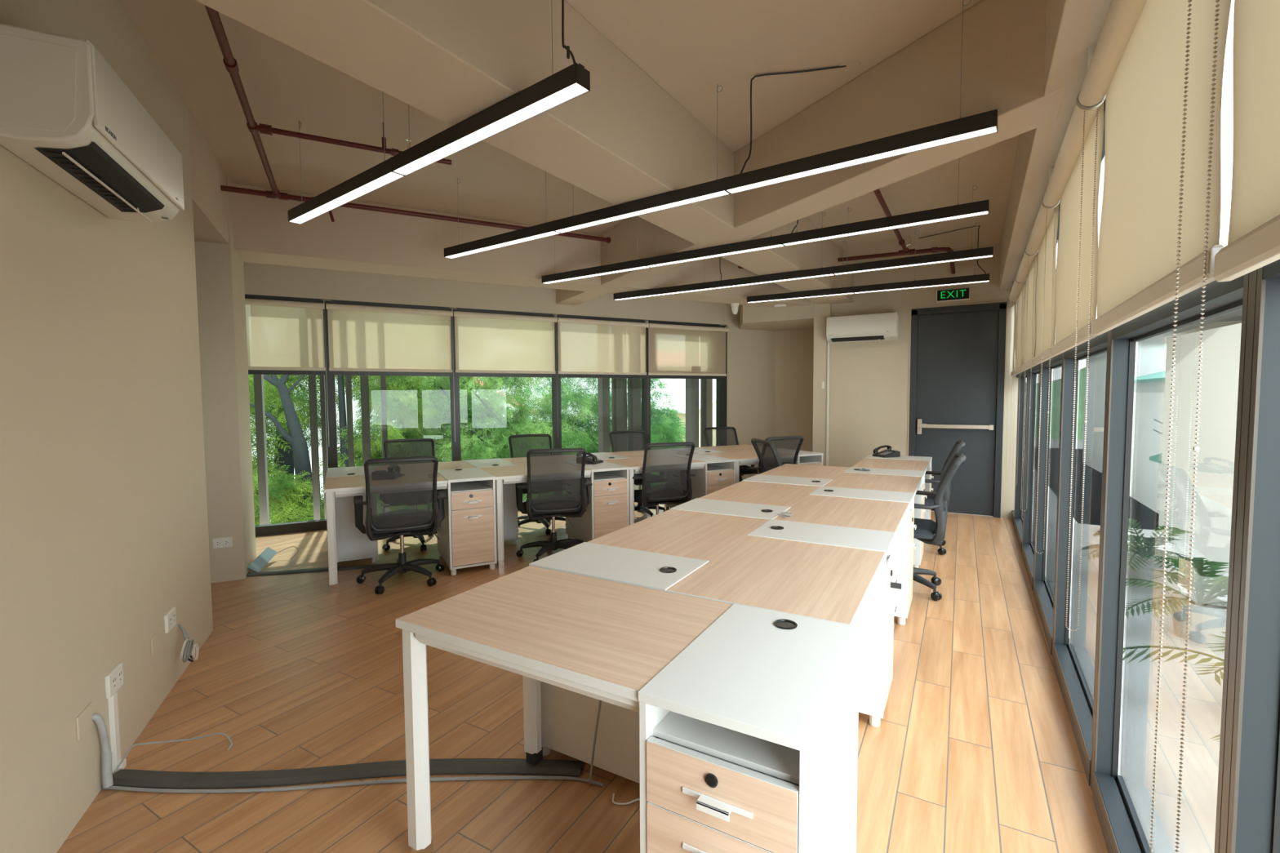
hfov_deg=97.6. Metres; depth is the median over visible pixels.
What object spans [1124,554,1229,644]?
potted palm
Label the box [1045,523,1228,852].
balcony floor
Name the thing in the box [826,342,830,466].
pipe trunking
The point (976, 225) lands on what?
power cable
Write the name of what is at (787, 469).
desk
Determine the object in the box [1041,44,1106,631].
roller blind
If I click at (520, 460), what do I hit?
desk
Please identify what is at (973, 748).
floor
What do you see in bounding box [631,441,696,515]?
office chair
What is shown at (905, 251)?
pipe
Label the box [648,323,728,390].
roller blind
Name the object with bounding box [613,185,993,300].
linear light
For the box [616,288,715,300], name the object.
diffuser
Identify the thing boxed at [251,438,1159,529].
ground
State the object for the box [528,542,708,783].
base cabinet
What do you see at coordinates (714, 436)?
office chair
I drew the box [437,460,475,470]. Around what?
desk
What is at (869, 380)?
wall
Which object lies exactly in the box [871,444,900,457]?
desk phone
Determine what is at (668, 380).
house
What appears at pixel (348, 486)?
desk
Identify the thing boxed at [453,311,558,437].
roller blind
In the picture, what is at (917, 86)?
beam
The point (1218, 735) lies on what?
potted palm
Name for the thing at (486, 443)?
tree
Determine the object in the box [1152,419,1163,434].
utility pole
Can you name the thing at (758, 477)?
base cabinet
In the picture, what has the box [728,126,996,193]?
diffuser
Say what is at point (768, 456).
office chair
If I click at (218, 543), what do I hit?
wall socket
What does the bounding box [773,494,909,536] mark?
desk
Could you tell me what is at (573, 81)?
linear light
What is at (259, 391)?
facade fin
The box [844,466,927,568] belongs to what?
base cabinet
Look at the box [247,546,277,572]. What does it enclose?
lid
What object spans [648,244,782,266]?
diffuser
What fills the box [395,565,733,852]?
desk
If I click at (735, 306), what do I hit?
security camera
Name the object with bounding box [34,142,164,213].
air vent
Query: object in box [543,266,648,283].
diffuser
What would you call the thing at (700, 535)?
desk
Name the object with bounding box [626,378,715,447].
house
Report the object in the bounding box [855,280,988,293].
diffuser
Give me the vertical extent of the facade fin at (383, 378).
4.000 m
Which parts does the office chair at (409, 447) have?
leg, frame, leg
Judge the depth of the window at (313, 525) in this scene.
5.74 m
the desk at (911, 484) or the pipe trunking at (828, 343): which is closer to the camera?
the desk at (911, 484)
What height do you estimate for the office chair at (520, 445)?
0.978 m
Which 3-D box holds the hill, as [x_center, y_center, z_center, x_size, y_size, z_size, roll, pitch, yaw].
[80.151,-6.114,69.043,150.000,13.548,50.000,1,4,30]
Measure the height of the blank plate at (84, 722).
0.080 m
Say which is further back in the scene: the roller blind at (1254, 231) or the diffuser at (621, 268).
the diffuser at (621, 268)
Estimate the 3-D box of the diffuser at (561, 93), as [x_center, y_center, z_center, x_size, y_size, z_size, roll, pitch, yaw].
[-0.683,-1.209,2.333,1.220,0.003,0.062,2,4,38]
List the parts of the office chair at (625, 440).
frame, leg, seat, leg, leg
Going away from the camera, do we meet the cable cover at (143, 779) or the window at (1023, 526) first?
the cable cover at (143, 779)
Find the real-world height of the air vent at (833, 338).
0.040 m
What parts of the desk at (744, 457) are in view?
leg, frame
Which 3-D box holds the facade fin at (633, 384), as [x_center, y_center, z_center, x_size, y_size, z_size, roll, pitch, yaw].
[-0.083,-0.450,8.109,0.130,4.000,0.170,-2,3,-27]
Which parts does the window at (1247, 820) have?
rail, pane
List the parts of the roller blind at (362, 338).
bead chain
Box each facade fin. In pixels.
[253,374,269,524]
[308,374,321,519]
[319,375,328,519]
[345,375,354,466]
[360,375,371,466]
[379,375,387,457]
[597,377,610,452]
[611,377,626,431]
[627,377,641,489]
[685,378,698,447]
[700,378,712,447]
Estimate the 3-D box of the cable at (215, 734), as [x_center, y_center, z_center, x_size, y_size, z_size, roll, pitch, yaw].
[-1.778,1.230,2.145,0.341,0.095,0.129,-3,4,-41]
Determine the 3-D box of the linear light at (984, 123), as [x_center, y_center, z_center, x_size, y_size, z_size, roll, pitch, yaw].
[-0.018,-1.552,3.306,3.604,0.580,0.072,2,4,35]
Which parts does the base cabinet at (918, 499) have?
panel, drawer, drawer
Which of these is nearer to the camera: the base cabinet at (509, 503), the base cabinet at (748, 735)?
the base cabinet at (748, 735)
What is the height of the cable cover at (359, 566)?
0.014 m
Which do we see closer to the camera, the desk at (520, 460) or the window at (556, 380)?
the desk at (520, 460)
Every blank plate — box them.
[75,702,93,741]
[150,629,161,656]
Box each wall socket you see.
[104,662,123,698]
[164,607,176,633]
[212,537,232,548]
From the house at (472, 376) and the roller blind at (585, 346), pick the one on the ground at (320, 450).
the house at (472, 376)
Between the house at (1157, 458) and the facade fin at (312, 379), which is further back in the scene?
the house at (1157, 458)
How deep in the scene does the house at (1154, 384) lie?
23.71 m
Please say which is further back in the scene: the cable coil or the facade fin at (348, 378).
the facade fin at (348, 378)
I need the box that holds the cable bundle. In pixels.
[91,713,113,788]
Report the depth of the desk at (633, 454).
6.26 m
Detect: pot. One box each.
[1168,592,1226,644]
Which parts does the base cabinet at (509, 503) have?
panel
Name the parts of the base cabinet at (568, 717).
panel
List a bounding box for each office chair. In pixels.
[353,456,447,594]
[382,438,436,551]
[508,433,565,534]
[515,448,592,562]
[608,430,665,516]
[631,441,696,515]
[703,426,757,475]
[739,435,804,481]
[751,438,782,474]
[912,452,965,600]
[924,440,964,555]
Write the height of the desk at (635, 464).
0.750 m
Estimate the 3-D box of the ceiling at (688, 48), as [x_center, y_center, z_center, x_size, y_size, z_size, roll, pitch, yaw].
[-1.336,-2.023,4.464,8.319,0.250,11.600,1,4,30]
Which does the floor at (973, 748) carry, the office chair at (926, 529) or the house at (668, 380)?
the office chair at (926, 529)
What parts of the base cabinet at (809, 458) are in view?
panel, drawer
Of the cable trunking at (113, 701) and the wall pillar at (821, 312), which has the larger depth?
the wall pillar at (821, 312)
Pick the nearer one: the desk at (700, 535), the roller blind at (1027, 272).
the desk at (700, 535)
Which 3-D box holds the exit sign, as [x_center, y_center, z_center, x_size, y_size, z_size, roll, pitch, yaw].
[3.579,-1.504,6.405,0.335,0.135,0.032,1,4,30]
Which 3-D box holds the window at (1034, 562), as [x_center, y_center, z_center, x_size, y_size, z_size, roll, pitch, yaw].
[3.056,-0.132,4.298,0.079,2.540,1.129,2,4,31]
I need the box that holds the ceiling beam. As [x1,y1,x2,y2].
[999,0,1111,289]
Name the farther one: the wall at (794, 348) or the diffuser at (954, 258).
the wall at (794, 348)
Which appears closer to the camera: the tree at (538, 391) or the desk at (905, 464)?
the desk at (905, 464)
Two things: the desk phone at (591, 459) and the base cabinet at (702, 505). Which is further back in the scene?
the desk phone at (591, 459)
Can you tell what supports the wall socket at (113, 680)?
attached to the wall at (104, 522)
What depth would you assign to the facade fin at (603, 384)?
7.84 m
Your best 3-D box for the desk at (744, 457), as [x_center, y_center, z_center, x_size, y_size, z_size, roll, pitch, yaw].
[1.172,0.678,6.103,0.830,0.750,0.663,-2,4,-28]
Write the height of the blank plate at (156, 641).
0.080 m
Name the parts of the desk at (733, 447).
leg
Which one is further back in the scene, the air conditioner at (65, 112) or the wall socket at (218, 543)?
the wall socket at (218, 543)
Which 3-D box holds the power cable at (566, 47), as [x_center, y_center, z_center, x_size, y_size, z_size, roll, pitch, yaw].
[-0.250,-1.510,1.979,0.069,0.517,0.014,2,4,37]
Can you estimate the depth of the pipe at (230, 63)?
3.37 m
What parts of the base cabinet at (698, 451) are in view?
panel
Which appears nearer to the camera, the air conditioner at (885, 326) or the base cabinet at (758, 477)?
the base cabinet at (758, 477)
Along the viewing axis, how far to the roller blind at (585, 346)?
7.22 m
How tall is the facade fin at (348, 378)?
4.000 m
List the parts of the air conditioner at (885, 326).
panel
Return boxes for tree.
[248,374,440,525]
[248,374,484,524]
[351,376,598,501]
[406,382,684,501]
[540,377,685,453]
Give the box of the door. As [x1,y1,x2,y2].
[907,300,1008,518]
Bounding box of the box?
[773,303,786,307]
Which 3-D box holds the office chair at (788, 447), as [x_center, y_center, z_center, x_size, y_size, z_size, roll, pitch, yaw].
[1.331,0.571,5.957,0.645,0.978,0.737,-2,3,-25]
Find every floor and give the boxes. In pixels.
[57,502,1107,852]
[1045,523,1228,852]
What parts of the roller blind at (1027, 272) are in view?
bead chain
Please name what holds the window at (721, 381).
in the wall at (750, 353)
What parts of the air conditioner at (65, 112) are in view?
panel, panel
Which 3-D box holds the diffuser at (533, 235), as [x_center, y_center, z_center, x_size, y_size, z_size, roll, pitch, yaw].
[-1.018,-1.299,4.021,1.152,0.003,0.062,2,4,35]
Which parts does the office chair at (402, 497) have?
armrest, leg, leg, frame, seat, leg, leg, armrest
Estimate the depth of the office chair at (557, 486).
4.58 m
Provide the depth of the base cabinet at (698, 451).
6.45 m
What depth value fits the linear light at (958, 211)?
3.99 m
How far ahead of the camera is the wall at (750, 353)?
6.93 m
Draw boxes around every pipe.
[204,4,610,243]
[837,188,955,274]
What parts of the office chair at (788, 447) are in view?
armrest, frame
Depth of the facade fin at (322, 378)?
6.27 m
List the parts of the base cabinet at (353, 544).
panel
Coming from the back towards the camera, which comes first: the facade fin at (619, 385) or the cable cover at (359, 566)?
the facade fin at (619, 385)
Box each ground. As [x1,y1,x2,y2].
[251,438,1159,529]
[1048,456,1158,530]
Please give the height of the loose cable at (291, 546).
0.095 m
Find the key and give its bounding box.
[887,582,901,589]
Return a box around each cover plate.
[838,58,860,71]
[897,210,910,214]
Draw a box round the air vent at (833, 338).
[831,335,884,342]
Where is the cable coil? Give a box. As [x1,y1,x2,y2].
[177,623,198,662]
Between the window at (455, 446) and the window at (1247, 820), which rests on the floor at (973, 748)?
the window at (1247, 820)
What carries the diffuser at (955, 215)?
attached to the linear light at (958, 211)
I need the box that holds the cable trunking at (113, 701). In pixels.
[107,692,126,773]
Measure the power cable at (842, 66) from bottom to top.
0.516 m
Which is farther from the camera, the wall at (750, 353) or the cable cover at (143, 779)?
the wall at (750, 353)
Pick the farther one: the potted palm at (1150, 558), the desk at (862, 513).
the potted palm at (1150, 558)
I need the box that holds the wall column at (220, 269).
[194,173,256,583]
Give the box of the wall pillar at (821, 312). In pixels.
[812,302,831,466]
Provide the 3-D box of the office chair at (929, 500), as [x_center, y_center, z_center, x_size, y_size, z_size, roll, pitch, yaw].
[2.517,0.611,5.079,0.737,0.978,0.645,1,4,30]
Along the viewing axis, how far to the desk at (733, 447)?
6.87 m
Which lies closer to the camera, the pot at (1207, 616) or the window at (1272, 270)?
the window at (1272, 270)
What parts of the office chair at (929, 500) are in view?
seat, armrest, armrest, frame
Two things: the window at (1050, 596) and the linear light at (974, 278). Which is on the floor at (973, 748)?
the window at (1050, 596)
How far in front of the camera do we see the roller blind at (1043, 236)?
3.21 m
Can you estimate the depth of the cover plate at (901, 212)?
5.11 m
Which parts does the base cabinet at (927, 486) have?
panel, drawer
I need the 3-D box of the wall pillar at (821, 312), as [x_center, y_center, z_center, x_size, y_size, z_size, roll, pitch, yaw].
[2.619,-0.568,7.679,0.203,3.050,1.240,1,4,30]
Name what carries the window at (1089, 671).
on the floor at (973, 748)
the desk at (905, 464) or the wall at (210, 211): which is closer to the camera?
the wall at (210, 211)
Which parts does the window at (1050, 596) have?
rail, pane, head rail, pane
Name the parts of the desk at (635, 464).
leg, frame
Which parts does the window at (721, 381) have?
head rail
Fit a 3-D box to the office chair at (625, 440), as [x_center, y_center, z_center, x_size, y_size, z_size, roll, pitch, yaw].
[-0.018,0.551,6.458,0.645,0.978,0.737,-2,3,-25]
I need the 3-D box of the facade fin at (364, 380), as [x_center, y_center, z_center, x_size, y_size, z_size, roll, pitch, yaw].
[-3.200,-0.345,6.516,0.085,4.000,0.170,-2,3,-27]
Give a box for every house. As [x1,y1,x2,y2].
[393,376,533,447]
[609,378,685,422]
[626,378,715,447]
[1129,370,1165,514]
[1134,342,1166,377]
[1146,232,1242,572]
[1149,453,1161,463]
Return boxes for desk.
[324,473,447,593]
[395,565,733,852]
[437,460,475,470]
[478,464,591,568]
[502,457,526,465]
[586,509,768,560]
[602,457,705,525]
[606,450,696,511]
[666,535,885,626]
[696,444,755,479]
[698,480,820,506]
[702,450,798,483]
[760,463,850,479]
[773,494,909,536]
[822,472,922,493]
[852,457,929,471]
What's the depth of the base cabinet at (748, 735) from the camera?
1.19 m
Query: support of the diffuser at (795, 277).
attached to the linear light at (984, 252)
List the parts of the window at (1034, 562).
rail, pane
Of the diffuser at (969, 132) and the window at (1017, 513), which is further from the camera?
the window at (1017, 513)
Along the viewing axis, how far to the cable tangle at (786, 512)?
2.95 m
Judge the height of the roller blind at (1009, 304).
1.959 m
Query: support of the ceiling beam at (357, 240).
attached to the ceiling at (688, 48)
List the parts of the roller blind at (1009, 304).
bead chain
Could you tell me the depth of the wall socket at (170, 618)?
2.65 m
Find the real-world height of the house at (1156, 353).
7.800 m
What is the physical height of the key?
0.024 m
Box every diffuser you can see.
[290,172,403,223]
[393,83,587,174]
[446,231,558,257]
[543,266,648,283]
[555,191,728,232]
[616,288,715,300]
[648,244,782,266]
[715,274,833,288]
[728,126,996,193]
[748,293,853,302]
[784,211,987,245]
[834,255,992,274]
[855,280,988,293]
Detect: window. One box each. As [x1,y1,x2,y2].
[244,293,327,536]
[321,299,450,467]
[448,307,553,510]
[551,314,644,448]
[641,320,727,486]
[1011,297,1026,524]
[1013,271,1037,551]
[1022,240,1057,591]
[1033,203,1079,656]
[1052,99,1136,792]
[1092,266,1279,852]
[1262,259,1279,279]
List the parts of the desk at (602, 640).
leg, frame, leg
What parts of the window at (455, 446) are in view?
head rail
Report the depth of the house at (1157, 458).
19.31 m
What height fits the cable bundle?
0.286 m
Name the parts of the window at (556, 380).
head rail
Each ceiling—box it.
[118,0,1018,256]
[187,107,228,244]
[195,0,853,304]
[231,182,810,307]
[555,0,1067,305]
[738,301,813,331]
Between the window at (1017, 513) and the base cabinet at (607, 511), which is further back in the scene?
the window at (1017, 513)
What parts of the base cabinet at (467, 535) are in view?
panel, drawer, drawer, drawer, handle, handle, drawer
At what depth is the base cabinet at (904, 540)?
3.38 m
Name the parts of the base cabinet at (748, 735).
handle, drawer, drawer, handle, drawer, drawer, panel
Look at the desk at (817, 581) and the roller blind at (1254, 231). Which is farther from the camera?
the desk at (817, 581)
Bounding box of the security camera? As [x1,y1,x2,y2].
[730,302,739,314]
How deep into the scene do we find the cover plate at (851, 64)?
2.81 m
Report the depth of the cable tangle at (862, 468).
4.68 m
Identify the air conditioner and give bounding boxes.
[0,22,184,222]
[826,311,899,342]
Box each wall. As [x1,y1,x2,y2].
[0,0,213,852]
[243,262,775,479]
[774,328,813,451]
[829,243,1018,518]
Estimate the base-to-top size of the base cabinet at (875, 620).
0.758 m
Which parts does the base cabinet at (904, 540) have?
panel, drawer, drawer, drawer, drawer, handle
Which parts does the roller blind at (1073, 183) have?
bead chain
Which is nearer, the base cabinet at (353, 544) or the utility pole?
the base cabinet at (353, 544)
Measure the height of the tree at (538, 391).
5.311 m
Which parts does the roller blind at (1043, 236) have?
bead chain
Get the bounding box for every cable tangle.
[777,511,794,517]
[858,467,870,471]
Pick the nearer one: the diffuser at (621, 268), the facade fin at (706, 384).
the diffuser at (621, 268)
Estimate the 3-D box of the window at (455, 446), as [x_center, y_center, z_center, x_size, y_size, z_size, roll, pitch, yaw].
[-1.636,-0.176,6.776,1.240,2.415,0.090,-2,3,-27]
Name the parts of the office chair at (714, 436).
frame, seat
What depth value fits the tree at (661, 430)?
13.28 m
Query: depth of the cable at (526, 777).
2.00 m
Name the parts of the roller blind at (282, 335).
bead chain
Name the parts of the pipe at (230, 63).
hanger rod, hanger rod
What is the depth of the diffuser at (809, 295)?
6.26 m
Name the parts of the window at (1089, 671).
rail, pane, pane, head rail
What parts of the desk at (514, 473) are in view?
leg, frame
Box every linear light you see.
[288,0,590,224]
[444,0,998,258]
[541,157,989,284]
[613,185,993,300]
[746,221,989,302]
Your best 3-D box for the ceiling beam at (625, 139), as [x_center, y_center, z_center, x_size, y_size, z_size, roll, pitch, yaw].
[0.189,-1.599,3.519,0.414,0.511,8.472,2,4,33]
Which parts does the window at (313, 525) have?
head rail, rail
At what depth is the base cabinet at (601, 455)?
5.91 m
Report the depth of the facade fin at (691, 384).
8.51 m
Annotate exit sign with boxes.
[936,287,969,302]
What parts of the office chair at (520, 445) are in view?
leg, seat, leg, frame, leg, leg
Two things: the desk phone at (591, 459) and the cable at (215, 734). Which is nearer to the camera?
the cable at (215, 734)
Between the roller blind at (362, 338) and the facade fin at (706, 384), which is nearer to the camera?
the roller blind at (362, 338)
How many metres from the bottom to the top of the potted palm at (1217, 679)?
0.519 m
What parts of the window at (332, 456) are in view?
head rail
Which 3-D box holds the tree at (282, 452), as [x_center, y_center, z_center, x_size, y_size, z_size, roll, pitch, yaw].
[-8.093,0.201,12.885,9.579,7.908,4.041,-2,4,-30]
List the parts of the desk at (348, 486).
leg, leg, frame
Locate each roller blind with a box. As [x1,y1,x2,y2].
[244,297,328,439]
[325,302,455,441]
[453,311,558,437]
[556,317,648,432]
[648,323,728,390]
[1005,282,1017,470]
[1008,258,1025,486]
[1015,225,1037,510]
[1025,167,1059,553]
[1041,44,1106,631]
[1076,0,1231,852]
[1213,0,1279,281]
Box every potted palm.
[1122,631,1225,686]
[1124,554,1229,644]
[1126,520,1204,586]
[1211,734,1220,742]
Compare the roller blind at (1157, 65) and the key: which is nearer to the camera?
the roller blind at (1157, 65)
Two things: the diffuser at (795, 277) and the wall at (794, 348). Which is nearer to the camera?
the diffuser at (795, 277)
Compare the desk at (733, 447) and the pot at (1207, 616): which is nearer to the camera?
the pot at (1207, 616)
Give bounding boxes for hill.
[1049,370,1079,439]
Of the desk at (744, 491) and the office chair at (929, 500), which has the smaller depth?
the desk at (744, 491)
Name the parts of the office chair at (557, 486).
armrest, leg, leg, seat, frame, leg, leg, armrest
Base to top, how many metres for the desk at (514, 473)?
0.750 m
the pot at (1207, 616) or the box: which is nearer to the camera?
the pot at (1207, 616)
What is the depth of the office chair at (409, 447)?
5.55 m
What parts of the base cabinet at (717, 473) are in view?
panel, drawer, drawer, drawer, handle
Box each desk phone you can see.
[585,452,603,464]
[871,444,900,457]
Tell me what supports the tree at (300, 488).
on the ground at (320, 450)
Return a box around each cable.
[100,775,604,793]
[113,733,232,772]
[278,546,298,559]
[561,0,575,63]
[588,700,601,785]
[612,793,639,811]
[739,65,845,173]
[919,225,986,274]
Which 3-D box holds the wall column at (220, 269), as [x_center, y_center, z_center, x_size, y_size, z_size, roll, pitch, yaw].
[-4.381,-0.320,3.872,2.700,3.050,0.560,-2,3,-27]
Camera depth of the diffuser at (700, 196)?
3.29 m
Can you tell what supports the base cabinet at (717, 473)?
on the floor at (973, 748)
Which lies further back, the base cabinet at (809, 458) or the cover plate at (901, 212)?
the base cabinet at (809, 458)
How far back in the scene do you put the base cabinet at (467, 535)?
4.43 m
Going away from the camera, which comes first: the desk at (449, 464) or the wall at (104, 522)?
the wall at (104, 522)
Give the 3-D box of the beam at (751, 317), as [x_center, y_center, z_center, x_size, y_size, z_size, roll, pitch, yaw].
[1.984,-1.765,7.946,1.215,0.682,1.190,1,4,30]
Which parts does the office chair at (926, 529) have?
leg, leg, seat, armrest, armrest, frame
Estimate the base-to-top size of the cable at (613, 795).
0.010 m
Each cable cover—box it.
[111,758,583,789]
[246,564,381,577]
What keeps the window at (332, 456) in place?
in the wall at (750, 353)
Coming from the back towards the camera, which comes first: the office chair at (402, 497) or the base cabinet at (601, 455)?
the base cabinet at (601, 455)
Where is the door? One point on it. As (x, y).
(957, 380)
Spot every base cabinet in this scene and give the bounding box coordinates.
[325,466,377,563]
[436,467,497,575]
[463,457,518,544]
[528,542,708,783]
[565,461,629,542]
[586,452,629,460]
[638,604,860,852]
[669,447,724,509]
[670,453,736,508]
[670,497,791,519]
[742,474,832,486]
[747,519,897,727]
[757,450,823,474]
[809,486,916,625]
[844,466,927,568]
[865,454,933,519]
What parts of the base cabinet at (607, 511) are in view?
panel, drawer, drawer, drawer, handle, drawer, handle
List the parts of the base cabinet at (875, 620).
panel, drawer, drawer, drawer, drawer, handle, handle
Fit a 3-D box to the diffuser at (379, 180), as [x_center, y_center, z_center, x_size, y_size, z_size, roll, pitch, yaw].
[-1.651,-1.244,3.085,1.216,0.003,0.062,2,4,38]
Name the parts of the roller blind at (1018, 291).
bead chain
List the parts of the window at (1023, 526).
rail, pane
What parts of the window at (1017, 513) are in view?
pane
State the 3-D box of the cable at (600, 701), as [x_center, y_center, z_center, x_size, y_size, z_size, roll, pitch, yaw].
[-0.140,0.935,1.966,0.127,0.702,0.038,1,4,30]
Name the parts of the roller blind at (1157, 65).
bead chain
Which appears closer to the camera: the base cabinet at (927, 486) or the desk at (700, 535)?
the desk at (700, 535)
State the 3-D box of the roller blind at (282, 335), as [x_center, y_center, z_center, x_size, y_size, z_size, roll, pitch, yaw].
[-3.846,-0.524,5.521,1.331,1.507,0.094,-2,3,-27]
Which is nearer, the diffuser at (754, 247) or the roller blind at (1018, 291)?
the diffuser at (754, 247)
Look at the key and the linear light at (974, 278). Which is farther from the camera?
the linear light at (974, 278)

